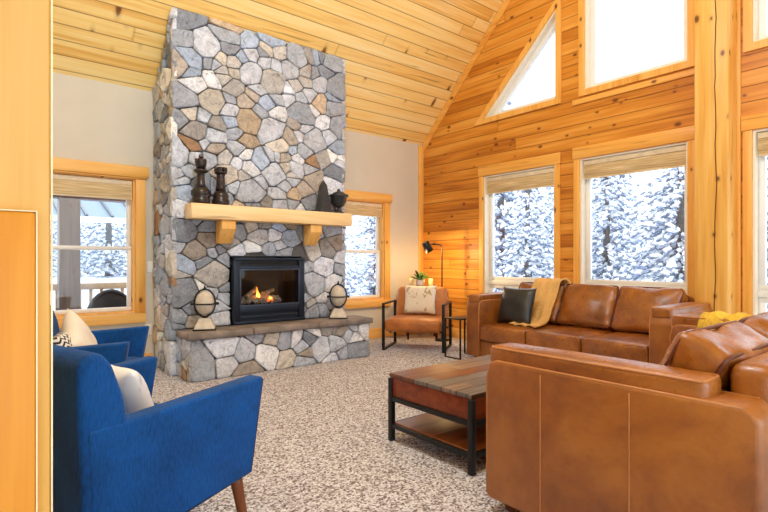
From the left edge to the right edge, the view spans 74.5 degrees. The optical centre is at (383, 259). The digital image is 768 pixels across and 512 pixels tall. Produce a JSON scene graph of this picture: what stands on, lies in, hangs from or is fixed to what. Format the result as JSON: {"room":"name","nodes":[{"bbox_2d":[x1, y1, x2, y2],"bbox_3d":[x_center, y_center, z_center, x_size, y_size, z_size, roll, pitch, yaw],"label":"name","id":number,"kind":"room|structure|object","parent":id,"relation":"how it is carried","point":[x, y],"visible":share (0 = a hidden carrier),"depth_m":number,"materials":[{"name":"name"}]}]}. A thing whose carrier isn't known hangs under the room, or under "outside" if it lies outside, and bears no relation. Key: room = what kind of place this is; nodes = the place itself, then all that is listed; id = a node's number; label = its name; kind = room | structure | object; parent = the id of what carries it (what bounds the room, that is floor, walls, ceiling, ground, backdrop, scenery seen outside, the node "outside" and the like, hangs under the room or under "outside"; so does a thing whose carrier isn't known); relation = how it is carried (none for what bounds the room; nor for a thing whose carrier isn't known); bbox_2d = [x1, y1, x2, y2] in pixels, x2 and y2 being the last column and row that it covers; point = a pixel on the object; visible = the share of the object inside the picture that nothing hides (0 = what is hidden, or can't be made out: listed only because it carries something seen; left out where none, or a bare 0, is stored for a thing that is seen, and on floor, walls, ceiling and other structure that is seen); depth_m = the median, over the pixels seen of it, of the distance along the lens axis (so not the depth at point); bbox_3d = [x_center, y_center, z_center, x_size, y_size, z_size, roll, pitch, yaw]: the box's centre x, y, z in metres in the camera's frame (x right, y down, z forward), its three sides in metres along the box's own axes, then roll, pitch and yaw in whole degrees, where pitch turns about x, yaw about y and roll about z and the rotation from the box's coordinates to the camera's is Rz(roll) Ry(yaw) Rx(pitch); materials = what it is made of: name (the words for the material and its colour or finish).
{"room":"living room","nodes":[
{"label":"living room","id":0,"kind":"room"},
{"bbox_2d":[50,72,422,356],"bbox_3d":[-2.687,-0.340,5.484,8.750,2.980,0.200,0,0,-39],"label":"wall","id":1,"kind":"structure","parent":0,"point":[96,121],"depth_m":5.46,"materials":[{"name":"beige paint"}]},
{"bbox_2d":[50,157,148,327],"bbox_3d":[-3.338,-0.164,4.887,1.947,1.662,0.185,0,0,-39],"label":"window","id":2,"kind":"structure","parent":1,"relation":"in","point":[135,246],"depth_m":5.36,"materials":[{"name":"brown wood"}]},
{"bbox_2d":[50,173,131,199],"bbox_3d":[-3.325,-0.742,4.871,1.640,0.207,0.030,0,0,-39],"label":"blind","id":3,"kind":"object","parent":2,"relation":"attached to","point":[63,185],"visible":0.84,"depth_m":5.14,"materials":[{"name":"brown wood"}]},
{"bbox_2d":[145,324,151,334],"bbox_3d":[-2.549,0.750,5.458,0.072,0.120,0.012,0,0,-39],"label":"wall outlet","id":4,"kind":"object","parent":1,"relation":"attached to","point":[149,325],"visible":0.56,"depth_m":5.47,"materials":[{"name":"white plastic"}]},
{"bbox_2d":[147,261,153,271],"bbox_3d":[-2.527,0.075,5.476,0.072,0.120,0.012,0,0,-39],"label":"light switch","id":5,"kind":"object","parent":1,"relation":"attached to","point":[150,267],"visible":0.83,"depth_m":5.47,"materials":[{"name":"white plastic"}]},
{"bbox_2d":[345,189,391,308],"bbox_3d":[-0.409,-0.149,7.269,1.237,1.672,0.185,0,0,-39],"label":"window","id":6,"kind":"structure","parent":1,"relation":"in","point":[382,224],"depth_m":7.53,"materials":[{"name":"brown wood"}]},
{"bbox_2d":[344,201,381,216],"bbox_3d":[-0.396,-0.737,7.253,0.930,0.197,0.030,0,0,-39],"label":"blind","id":7,"kind":"object","parent":6,"relation":"attached to","point":[354,208],"visible":0.53,"depth_m":7.32,"materials":[{"name":"brown wood"}]},
{"bbox_2d":[369,328,413,338],"bbox_3d":[-0.108,1.077,7.439,1.820,0.145,0.020,0,0,-39],"label":"baseboard","id":8,"kind":"structure","parent":1,"relation":"attached to","point":[375,332],"depth_m":7.46,"materials":[{"name":"brown wood"}]},
{"bbox_2d":[418,145,423,274],"bbox_3d":[0.584,-0.405,7.998,0.098,2.810,0.024,0,0,-39],"label":"trim","id":9,"kind":"structure","parent":1,"relation":"attached to","point":[420,148],"depth_m":7.98,"materials":[{"name":"brown wood"}]},
{"bbox_2d":[50,0,503,144],"bbox_3d":[-1.387,-3.952,3.886,8.750,4.661,4.320,0,0,-39],"label":"ceiling","id":10,"kind":"structure","parent":0,"point":[404,59],"depth_m":6.07,"materials":[{"name":"brown wood"}]},
{"bbox_2d":[152,333,509,511],"bbox_3d":[-0.025,1.210,2.210,8.750,0.120,8.640,0,0,-39],"label":"floor","id":11,"kind":"structure","parent":0,"point":[322,444],"depth_m":3.10,"materials":[{"name":"carpet"}]},
{"bbox_2d":[0,0,52,511],"bbox_3d":[-0.772,-2.067,0.789,0.398,6.434,0.300,0,0,-39],"label":"column","id":12,"kind":"structure","parent":11,"relation":"on","point":[24,24],"depth_m":0.79,"materials":[{"name":"brown wood"}]},
{"bbox_2d":[0,209,37,511],"bbox_3d":[-0.676,0.538,0.653,0.375,1.224,0.029,0,0,-39],"label":"panel","id":13,"kind":"object","parent":12,"relation":"attached to","point":[18,228],"visible":1,"depth_m":0.75,"materials":[{"name":"brown wood"}]},
{"bbox_2d":[50,305,148,363],"bbox_3d":[-1.970,0.721,3.247,0.731,0.865,0.840,0,0,-17],"label":"armchair","id":14,"kind":"object","parent":11,"relation":"on","point":[117,345],"visible":0.1,"depth_m":3.59,"materials":[{"name":"fabric"}]},
{"bbox_2d":[50,330,72,346],"bbox_3d":[-1.948,0.565,3.094,0.169,0.241,0.379,0,0,-23],"label":"throw pillow","id":15,"kind":"object","parent":14,"relation":"on","point":[62,338],"visible":0.2,"depth_m":2.99,"materials":[{"name":"fabric"}]},
{"bbox_2d":[62,308,96,346],"bbox_3d":[-1.966,0.549,3.273,0.205,0.474,0.490,0,0,-29],"label":"throw pillow","id":16,"kind":"object","parent":14,"relation":"on","point":[80,334],"visible":0.41,"depth_m":3.21,"materials":[{"name":"beige fabric"}]},
{"bbox_2d":[127,356,138,360],"bbox_3d":[-1.896,0.752,3.270,0.524,0.154,0.684,0,0,-17],"label":"seat cushion","id":17,"kind":"object","parent":14,"relation":"on","point":[129,357],"depth_m":3.55,"materials":[{"name":"blue fabric"}]},
{"bbox_2d":[50,344,262,511],"bbox_3d":[-1.054,0.721,2.040,0.840,0.865,0.731,0,0,34],"label":"armchair","id":18,"kind":"object","parent":11,"relation":"on","point":[175,455],"visible":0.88,"depth_m":1.67,"materials":[{"name":"fabric"}]},
{"bbox_2d":[111,365,153,413],"bbox_3d":[-1.121,0.595,2.156,0.372,0.308,0.200,0,0,34],"label":"throw pillow","id":19,"kind":"object","parent":18,"relation":"on","point":[136,395],"visible":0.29,"depth_m":2.04,"materials":[{"name":"white fabric"}]},
{"bbox_2d":[152,7,372,381],"bbox_3d":[-1.328,-0.682,5.753,2.214,3.665,1.095,0,0,-39],"label":"stone fireplace","id":20,"kind":"object","parent":11,"relation":"on","point":[263,108],"visible":0.88,"depth_m":5.39,"materials":[{"name":"grey stone"}]},
{"bbox_2d":[190,285,218,330],"bbox_3d":[-1.771,0.467,4.991,0.266,0.440,0.225,0,0,-17],"label":"sculpture","id":21,"kind":"object","parent":20,"relation":"on","point":[205,302],"visible":1,"depth_m":4.93,"materials":[{"name":"ceramic"}]},
{"bbox_2d":[228,258,304,324],"bbox_3d":[-1.384,0.331,5.741,0.850,0.712,0.465,0,0,-39],"label":"fireplace insert","id":22,"kind":"object","parent":20,"relation":"in","point":[260,291],"visible":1,"depth_m":5.70,"materials":[{"name":"black metal"}]},
{"bbox_2d":[185,203,351,245],"bbox_3d":[-1.177,-0.361,5.524,1.895,0.383,0.197,0,0,-39],"label":"mantel shelf","id":23,"kind":"object","parent":20,"relation":"attached to","point":[226,217],"visible":1,"depth_m":5.31,"materials":[{"name":"brown wood"}]},
{"bbox_2d":[191,154,210,203],"bbox_3d":[-1.817,-0.802,5.012,0.190,0.497,0.190,0,0,-39],"label":"chess queen","id":24,"kind":"object","parent":23,"relation":"on","point":[200,193],"visible":0.97,"depth_m":4.96,"materials":[{"name":"brown wood"}]},
{"bbox_2d":[212,167,228,204],"bbox_3d":[-1.661,-0.747,5.139,0.172,0.385,0.172,0,0,-39],"label":"chess rook","id":25,"kind":"object","parent":23,"relation":"on","point":[220,196],"visible":0.98,"depth_m":5.09,"materials":[{"name":"brown wood"}]},
{"bbox_2d":[313,180,332,211],"bbox_3d":[-0.711,-0.747,5.912,0.170,0.385,0.170,0,0,-39],"label":"obelisk","id":26,"kind":"object","parent":23,"relation":"on","point":[323,201],"visible":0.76,"depth_m":5.87,"materials":[{"name":"grey stone"}]},
{"bbox_2d":[329,189,348,212],"bbox_3d":[-0.543,-0.704,6.048,0.236,0.300,0.236,0,0,-39],"label":"urn","id":27,"kind":"object","parent":23,"relation":"on","point":[338,198],"visible":0.9,"depth_m":5.98,"materials":[{"name":"black metal"}]},
{"bbox_2d":[327,281,349,318],"bbox_3d":[-0.541,0.467,5.979,0.266,0.440,0.225,0,0,-5],"label":"sculpture","id":28,"kind":"object","parent":20,"relation":"on","point":[338,295],"visible":1,"depth_m":5.92,"materials":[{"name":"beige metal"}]},
{"bbox_2d":[382,286,451,352],"bbox_3d":[0.446,0.754,6.634,0.806,0.791,0.782,0,0,16],"label":"lounge chair","id":29,"kind":"object","parent":11,"relation":"on","point":[400,322],"visible":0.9,"depth_m":6.44,"materials":[{"name":"brown leather"}]},
{"bbox_2d":[403,285,436,314],"bbox_3d":[0.483,0.535,6.760,0.443,0.388,0.179,0,0,14],"label":"throw pillow","id":30,"kind":"object","parent":29,"relation":"on","point":[418,299],"visible":1,"depth_m":6.71,"materials":[{"name":"fabric"}]},
{"bbox_2d":[406,286,437,339],"bbox_3d":[0.556,0.770,7.463,0.480,0.760,0.400,0,0,1],"label":"table","id":31,"kind":"object","parent":11,"relation":"on","point":[407,333],"visible":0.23,"depth_m":7.29,"materials":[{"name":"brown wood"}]},
{"bbox_2d":[409,278,413,285],"bbox_3d":[0.400,0.327,7.453,0.072,0.125,0.072,0,0,-39],"label":"pillar candle","id":32,"kind":"object","parent":31,"relation":"on","point":[411,280],"visible":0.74,"depth_m":7.42,"materials":[{"name":"wax"}]},
{"bbox_2d":[409,271,428,285],"bbox_3d":[0.510,0.263,7.458,0.363,0.252,0.306,0,0,-39],"label":"potted plant","id":33,"kind":"object","parent":31,"relation":"on","point":[420,281],"visible":0.95,"depth_m":7.41,"materials":[{"name":"green plant"}]},
{"bbox_2d":[428,278,432,285],"bbox_3d":[0.689,0.327,7.450,0.072,0.125,0.072,0,0,-39],"label":"pillar candle","id":34,"kind":"object","parent":31,"relation":"on","point":[430,280],"visible":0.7,"depth_m":7.42,"materials":[{"name":"wax"}]},
{"bbox_2d":[422,241,448,341],"bbox_3d":[0.741,0.441,7.161,0.397,1.418,0.199,0,0,-29],"label":"floor lamp","id":35,"kind":"object","parent":11,"relation":"on","point":[427,247],"visible":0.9,"depth_m":7.17,"materials":[{"name":"black metal"}]},
{"bbox_2d":[388,355,490,475],"bbox_3d":[0.678,0.935,3.303,1.112,0.430,0.702,0,0,-39],"label":"coffee table","id":36,"kind":"object","parent":11,"relation":"on","point":[452,395],"visible":0.5,"depth_m":3.00,"materials":[{"name":"brown wood"}]},
{"bbox_2d":[395,413,485,450],"bbox_3d":[0.678,1.045,3.303,1.056,0.026,0.646,0,0,-39],"label":"shelf","id":37,"kind":"object","parent":36,"relation":"attached to","point":[455,435],"depth_m":3.06,"materials":[{"name":"brown wood"}]},
{"bbox_2d":[444,315,466,359],"bbox_3d":[0.936,0.915,6.013,0.360,0.470,0.250,0,0,-39],"label":"side table","id":38,"kind":"object","parent":11,"relation":"on","point":[463,317],"visible":0.72,"depth_m":5.99,"materials":[{"name":"black metal"}]},
{"bbox_2d":[467,282,712,363],"bbox_3d":[2.041,0.704,5.275,1.077,0.891,2.216,0,0,-39],"label":"leather sofa","id":39,"kind":"object","parent":11,"relation":"on","point":[626,322],"visible":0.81,"depth_m":5.05,"materials":[{"name":"brown leather"}]},
{"bbox_2d":[497,287,536,323],"bbox_3d":[1.486,0.516,5.669,0.207,0.414,0.452,0,0,-40],"label":"throw pillow","id":40,"kind":"object","parent":39,"relation":"on","point":[516,305],"visible":0.98,"depth_m":5.59,"materials":[{"name":"black leather"}]},
{"bbox_2d":[480,323,559,344],"bbox_3d":[1.562,0.812,5.671,0.831,0.216,0.616,0,0,-39],"label":"seat cushion","id":41,"kind":"object","parent":39,"relation":"on","point":[490,333],"depth_m":5.43,"materials":[{"name":"leather"}]},
{"bbox_2d":[509,277,570,327],"bbox_3d":[1.777,0.459,5.679,0.765,0.509,0.386,0,0,-39],"label":"throw blanket","id":42,"kind":"object","parent":39,"relation":"on","point":[547,288],"visible":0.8,"depth_m":5.65,"materials":[{"name":"fabric"}]},
{"bbox_2d":[520,282,565,325],"bbox_3d":[1.825,0.516,5.883,0.381,0.505,0.614,0,0,-39],"label":"cushion","id":43,"kind":"object","parent":39,"relation":"on","point":[553,321],"depth_m":5.61,"materials":[{"name":"leather"}]},
{"bbox_2d":[526,325,612,351],"bbox_3d":[1.947,0.813,5.200,0.828,0.218,0.615,0,0,-39],"label":"seat cushion","id":44,"kind":"object","parent":39,"relation":"on","point":[563,337],"depth_m":5.01,"materials":[{"name":"leather"}]},
{"bbox_2d":[557,284,619,331],"bbox_3d":[2.207,0.513,5.411,0.400,0.509,0.615,0,0,-39],"label":"cushion","id":45,"kind":"object","parent":39,"relation":"on","point":[585,306],"depth_m":5.29,"materials":[{"name":"leather"}]},
{"bbox_2d":[582,332,648,362],"bbox_3d":[2.331,0.811,4.725,0.833,0.219,0.612,0,0,-39],"label":"seat cushion","id":46,"kind":"object","parent":39,"relation":"on","point":[624,345],"depth_m":4.51,"materials":[{"name":"leather"}]},
{"bbox_2d":[612,286,687,333],"bbox_3d":[2.594,0.515,4.939,0.395,0.499,0.617,0,0,-39],"label":"cushion","id":47,"kind":"object","parent":39,"relation":"on","point":[632,306],"depth_m":4.90,"materials":[{"name":"leather"}]},
{"bbox_2d":[486,312,767,511],"bbox_3d":[1.647,0.704,2.626,2.216,0.891,1.077,0,0,-39],"label":"leather sofa","id":48,"kind":"object","parent":11,"relation":"on","point":[567,431],"visible":1,"depth_m":1.86,"materials":[{"name":"brown leather"}]},
{"bbox_2d":[659,322,767,391],"bbox_3d":[1.311,0.515,2.074,0.617,0.499,0.395,0,0,-39],"label":"cushion","id":49,"kind":"object","parent":48,"relation":"on","point":[722,349],"depth_m":1.85,"materials":[{"name":"leather"}]},
{"bbox_2d":[696,311,752,328],"bbox_3d":[2.362,0.539,3.372,0.296,0.382,0.450,0,0,-39],"label":"throw blanket","id":50,"kind":"object","parent":48,"relation":"on","point":[713,318],"visible":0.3,"depth_m":3.39,"materials":[{"name":"yellow fabric"}]},
{"bbox_2d":[737,312,767,338],"bbox_3d":[1.783,0.513,2.460,0.615,0.509,0.400,0,0,-39],"label":"cushion","id":51,"kind":"object","parent":48,"relation":"on","point":[759,323],"depth_m":2.27,"materials":[{"name":"leather"}]},
{"bbox_2d":[694,0,736,313],"bbox_3d":[3.121,-2.307,4.755,0.253,6.915,0.280,0,0,-39],"label":"timber post","id":52,"kind":"object","parent":11,"relation":"on","point":[715,21],"visible":0.8,"depth_m":4.67,"materials":[{"name":"brown wood"}]},
{"bbox_2d":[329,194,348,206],"bbox_3d":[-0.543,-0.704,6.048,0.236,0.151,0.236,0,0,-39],"label":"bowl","id":53,"kind":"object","parent":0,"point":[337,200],"depth_m":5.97,"materials":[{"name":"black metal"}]},
{"bbox_2d":[424,0,767,328],"bbox_3d":[3.292,-2.482,4.907,0.200,7.265,8.240,0,0,-39],"label":"wall","id":54,"kind":"structure","parent":0,"point":[453,156],"depth_m":6.64,"materials":[{"name":"brown wood"}]},
{"bbox_2d":[429,327,466,339],"bbox_3d":[3.216,1.077,4.826,0.020,0.145,8.210,0,0,-39],"label":"baseboard","id":55,"kind":"structure","parent":54,"relation":"attached to","point":[455,331],"depth_m":7.46,"materials":[{"name":"brown wood"}]},
{"bbox_2d":[423,0,510,151],"bbox_3d":[1.915,-3.902,6.423,0.021,4.385,4.090,0,0,-39],"label":"trim","id":56,"kind":"structure","parent":54,"relation":"attached to","point":[505,3],"depth_m":7.28,"materials":[{"name":"brown wood"}]},
{"bbox_2d":[474,0,561,125],"bbox_3d":[1.775,-2.582,6.713,0.174,1.353,1.375,0,0,-39],"label":"window","id":57,"kind":"structure","parent":54,"relation":"in","point":[551,23],"depth_m":6.51,"materials":[{"name":"brown wood"}]},
{"bbox_2d":[478,152,560,292],"bbox_3d":[1.803,-0.185,6.683,0.190,2.250,1.285,0,0,-39],"label":"window","id":58,"kind":"structure","parent":54,"relation":"in","point":[488,281],"depth_m":6.96,"materials":[{"name":"brown wood"}]},
{"bbox_2d":[487,168,553,193],"bbox_3d":[1.782,-1.029,6.666,0.030,0.222,1.060,0,0,-39],"label":"blind","id":59,"kind":"object","parent":58,"relation":"attached to","point":[540,178],"visible":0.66,"depth_m":6.63,"materials":[{"name":"brown wood"}]},
{"bbox_2d":[572,125,693,297],"bbox_3d":[2.729,-0.195,5.544,0.190,2.270,1.330,0,0,-39],"label":"window","id":60,"kind":"structure","parent":54,"relation":"in","point":[582,189],"depth_m":5.57,"materials":[{"name":"brown wood"}]},
{"bbox_2d":[584,145,685,179],"bbox_3d":[2.708,-1.054,5.527,0.030,0.212,1.100,0,0,-39],"label":"blind","id":61,"kind":"object","parent":60,"relation":"attached to","point":[672,157],"visible":1,"depth_m":5.47,"materials":[{"name":"brown wood"}]},
{"bbox_2d":[572,69,693,105],"bbox_3d":[2.664,-1.865,5.502,0.021,0.060,1.325,0,0,-39],"label":"trim","id":62,"kind":"structure","parent":54,"relation":"attached to","point":[690,72],"depth_m":5.43,"materials":[{"name":"brown wood"}]},
{"bbox_2d":[578,0,693,96],"bbox_3d":[2.746,-3.331,5.520,0.174,2.821,1.240,0,0,-39],"label":"window","id":63,"kind":"structure","parent":54,"relation":"in","point":[588,83],"depth_m":5.89,"materials":[{"name":"brown wood"}]},
{"bbox_2d":[737,0,740,312],"bbox_3d":[3.302,-1.425,4.715,0.025,4.850,0.050,0,0,-39],"label":"trim","id":64,"kind":"structure","parent":54,"relation":"attached to","point":[738,1],"depth_m":4.70,"materials":[{"name":"brown wood"}]},
{"bbox_2d":[741,112,767,314],"bbox_3d":[3.801,-0.195,4.225,0.190,2.270,1.330,0,0,-39],"label":"window","id":65,"kind":"structure","parent":54,"relation":"in","point":[754,168],"depth_m":4.65,"materials":[{"name":"brown wood"}]},
{"bbox_2d":[758,132,767,156],"bbox_3d":[3.780,-1.054,4.208,0.030,0.212,1.100,0,0,-39],"label":"blind","id":66,"kind":"object","parent":65,"relation":"attached to","point":[762,137],"visible":1,"depth_m":4.60,"materials":[{"name":"brown wood"}]},
{"bbox_2d":[743,0,767,52],"bbox_3d":[3.781,-3.331,4.247,0.174,2.821,1.240,0,0,-39],"label":"window","id":67,"kind":"structure","parent":54,"relation":"in","point":[755,12],"depth_m":4.64,"materials":[{"name":"brown wood"}]},
{"label":"outside","id":68,"kind":"structure","parent":0,"visible":0},
{"bbox_3d":[-4.366,1.250,5.923,5.700,0.120,2.500,0,0,-39],"label":"porch deck","id":69,"kind":"object","parent":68,"visible":0},
{"bbox_2d":[56,197,81,309],"bbox_3d":[-4.430,0.165,7.096,0.280,2.050,0.280,0,0,-39],"label":"porch post","id":70,"kind":"object","parent":69,"relation":"on","point":[68,209],"visible":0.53,"depth_m":6.99,"materials":[{"name":"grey wood"}]},
{"bbox_2d":[50,195,125,202],"bbox_3d":[-5.004,-0.976,6.629,5.400,0.228,0.260,0,0,-39],"label":"beam","id":71,"kind":"structure","parent":70,"relation":"on","point":[54,196],"depth_m":7.21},
{"bbox_2d":[50,282,126,309],"bbox_3d":[-5.079,0.715,6.800,5.500,0.750,0.100,0,0,-39],"label":"porch railing","id":72,"kind":"object","parent":70,"relation":"attached to","point":[113,285],"visible":0.1,"depth_m":7.41,"materials":[{"name":"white wood"}]},
{"bbox_2d":[87,289,126,308],"bbox_3d":[-3.724,0.788,6.767,0.616,0.808,0.480,0,0,-44],"label":"porch chair","id":73,"kind":"object","parent":69,"relation":"on","point":[108,298],"visible":0.34,"depth_m":6.60,"materials":[{"name":"black metal"}]},
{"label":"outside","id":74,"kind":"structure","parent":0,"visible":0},
{"bbox_2d":[50,236,767,311],"bbox_3d":[6.394,-0.571,20.667,60.000,4.143,60.000,0,0,-39],"label":"snow ground","id":75,"kind":"structure","parent":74,"point":[91,279],"depth_m":16.09,"materials":[{"name":"white snow"}]},
{"bbox_2d":[50,221,56,277],"bbox_3d":[-11.948,-1.161,16.813,3.259,5.035,3.512,0,0,38],"label":"fir tree","id":76,"kind":"object","parent":75,"relation":"on","point":[55,231],"visible":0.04,"depth_m":17.01,"materials":[{"name":"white plant"}]},
{"bbox_2d":[50,221,117,265],"bbox_3d":[-13.265,-1.809,20.990,4.066,5.830,3.773,0,0,13],"label":"fir tree","id":77,"kind":"object","parent":75,"relation":"on","point":[83,224],"visible":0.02,"depth_m":20.51,"materials":[{"name":"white plant"}]},
{"bbox_2d":[50,198,125,223],"bbox_3d":[-8.424,-0.110,14.004,8.600,3.720,2.240,0,0,-39],"label":"shelter","id":78,"kind":"object","parent":75,"relation":"on","point":[90,211],"visible":0.14,"depth_m":13.74,"materials":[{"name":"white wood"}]},
{"bbox_2d":[80,222,126,277],"bbox_3d":[-9.448,-1.638,17.343,2.834,5.359,2.641,0,0,-38],"label":"fir tree","id":79,"kind":"object","parent":75,"relation":"on","point":[104,234],"visible":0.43,"depth_m":17.01,"materials":[{"name":"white plant"}]},
{"bbox_2d":[344,215,368,295],"bbox_3d":[-1.363,-0.921,14.268,2.178,5.218,2.014,0,0,-10],"label":"fir tree","id":80,"kind":"object","parent":75,"relation":"on","point":[348,286],"visible":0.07,"depth_m":14.20,"materials":[{"name":"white plant"}]},
{"bbox_2d":[345,216,375,294],"bbox_3d":[-0.218,-1.087,17.067,2.767,5.614,2.969,0,0,20],"label":"fir tree","id":81,"kind":"object","parent":75,"relation":"on","point":[367,272],"visible":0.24,"depth_m":16.79,"materials":[{"name":"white plant"}]},
{"bbox_2d":[495,188,553,291],"bbox_3d":[3.591,-0.896,12.907,1.914,4.957,2.069,0,0,-14],"label":"fir tree","id":82,"kind":"object","parent":75,"relation":"on","point":[525,267],"visible":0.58,"depth_m":12.81,"materials":[{"name":"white plant"}]},
{"bbox_2d":[495,99,553,289],"bbox_3d":[3.964,-2.306,17.312,4.024,8.166,4.318,0,0,12],"label":"fir tree","id":83,"kind":"object","parent":75,"relation":"on","point":[501,222],"visible":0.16,"depth_m":16.79,"materials":[{"name":"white plant"}]},
{"bbox_2d":[532,186,601,276],"bbox_3d":[6.943,-1.557,20.047,4.436,6.360,4.116,0,0,42],"label":"fir tree","id":84,"kind":"object","parent":75,"relation":"on","point":[550,206],"visible":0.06,"depth_m":19.75,"materials":[{"name":"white plant"}]},
{"bbox_2d":[592,174,654,279],"bbox_3d":[7.651,-1.870,16.591,2.416,6.001,2.530,0,0,2],"label":"fir tree","id":85,"kind":"object","parent":75,"relation":"on","point":[630,189],"visible":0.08,"depth_m":16.41,"materials":[{"name":"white plant"}]},
{"bbox_2d":[592,174,657,279],"bbox_3d":[5.655,-0.925,12.871,2.515,5.104,2.699,0,0,41],"label":"fir tree","id":86,"kind":"object","parent":75,"relation":"on","point":[604,247],"visible":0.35,"depth_m":12.63,"materials":[{"name":"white plant"}]},
{"bbox_2d":[635,171,677,279],"bbox_3d":[8.476,-1.421,14.111,2.969,5.614,2.767,0,0,16],"label":"fir tree","id":87,"kind":"object","parent":75,"relation":"on","point":[674,185],"visible":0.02,"depth_m":14.11,"materials":[{"name":"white plant"}]},
{"bbox_2d":[605,167,767,310],"bbox_3d":[5.995,-0.595,9.982,3.430,5.300,3.696,0,0,-39],"label":"fir tree","id":88,"kind":"object","parent":75,"relation":"on","point":[668,251],"visible":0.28,"depth_m":10.07,"materials":[{"name":"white plant"}]},
{"bbox_2d":[767,156,767,307],"bbox_3d":[8.503,-2.026,10.167,3.773,7.656,4.048,0,0,-8],"label":"fir tree","id":89,"kind":"object","parent":75,"relation":"on","point":[767,156],"visible":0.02,"depth_m":10.37,"materials":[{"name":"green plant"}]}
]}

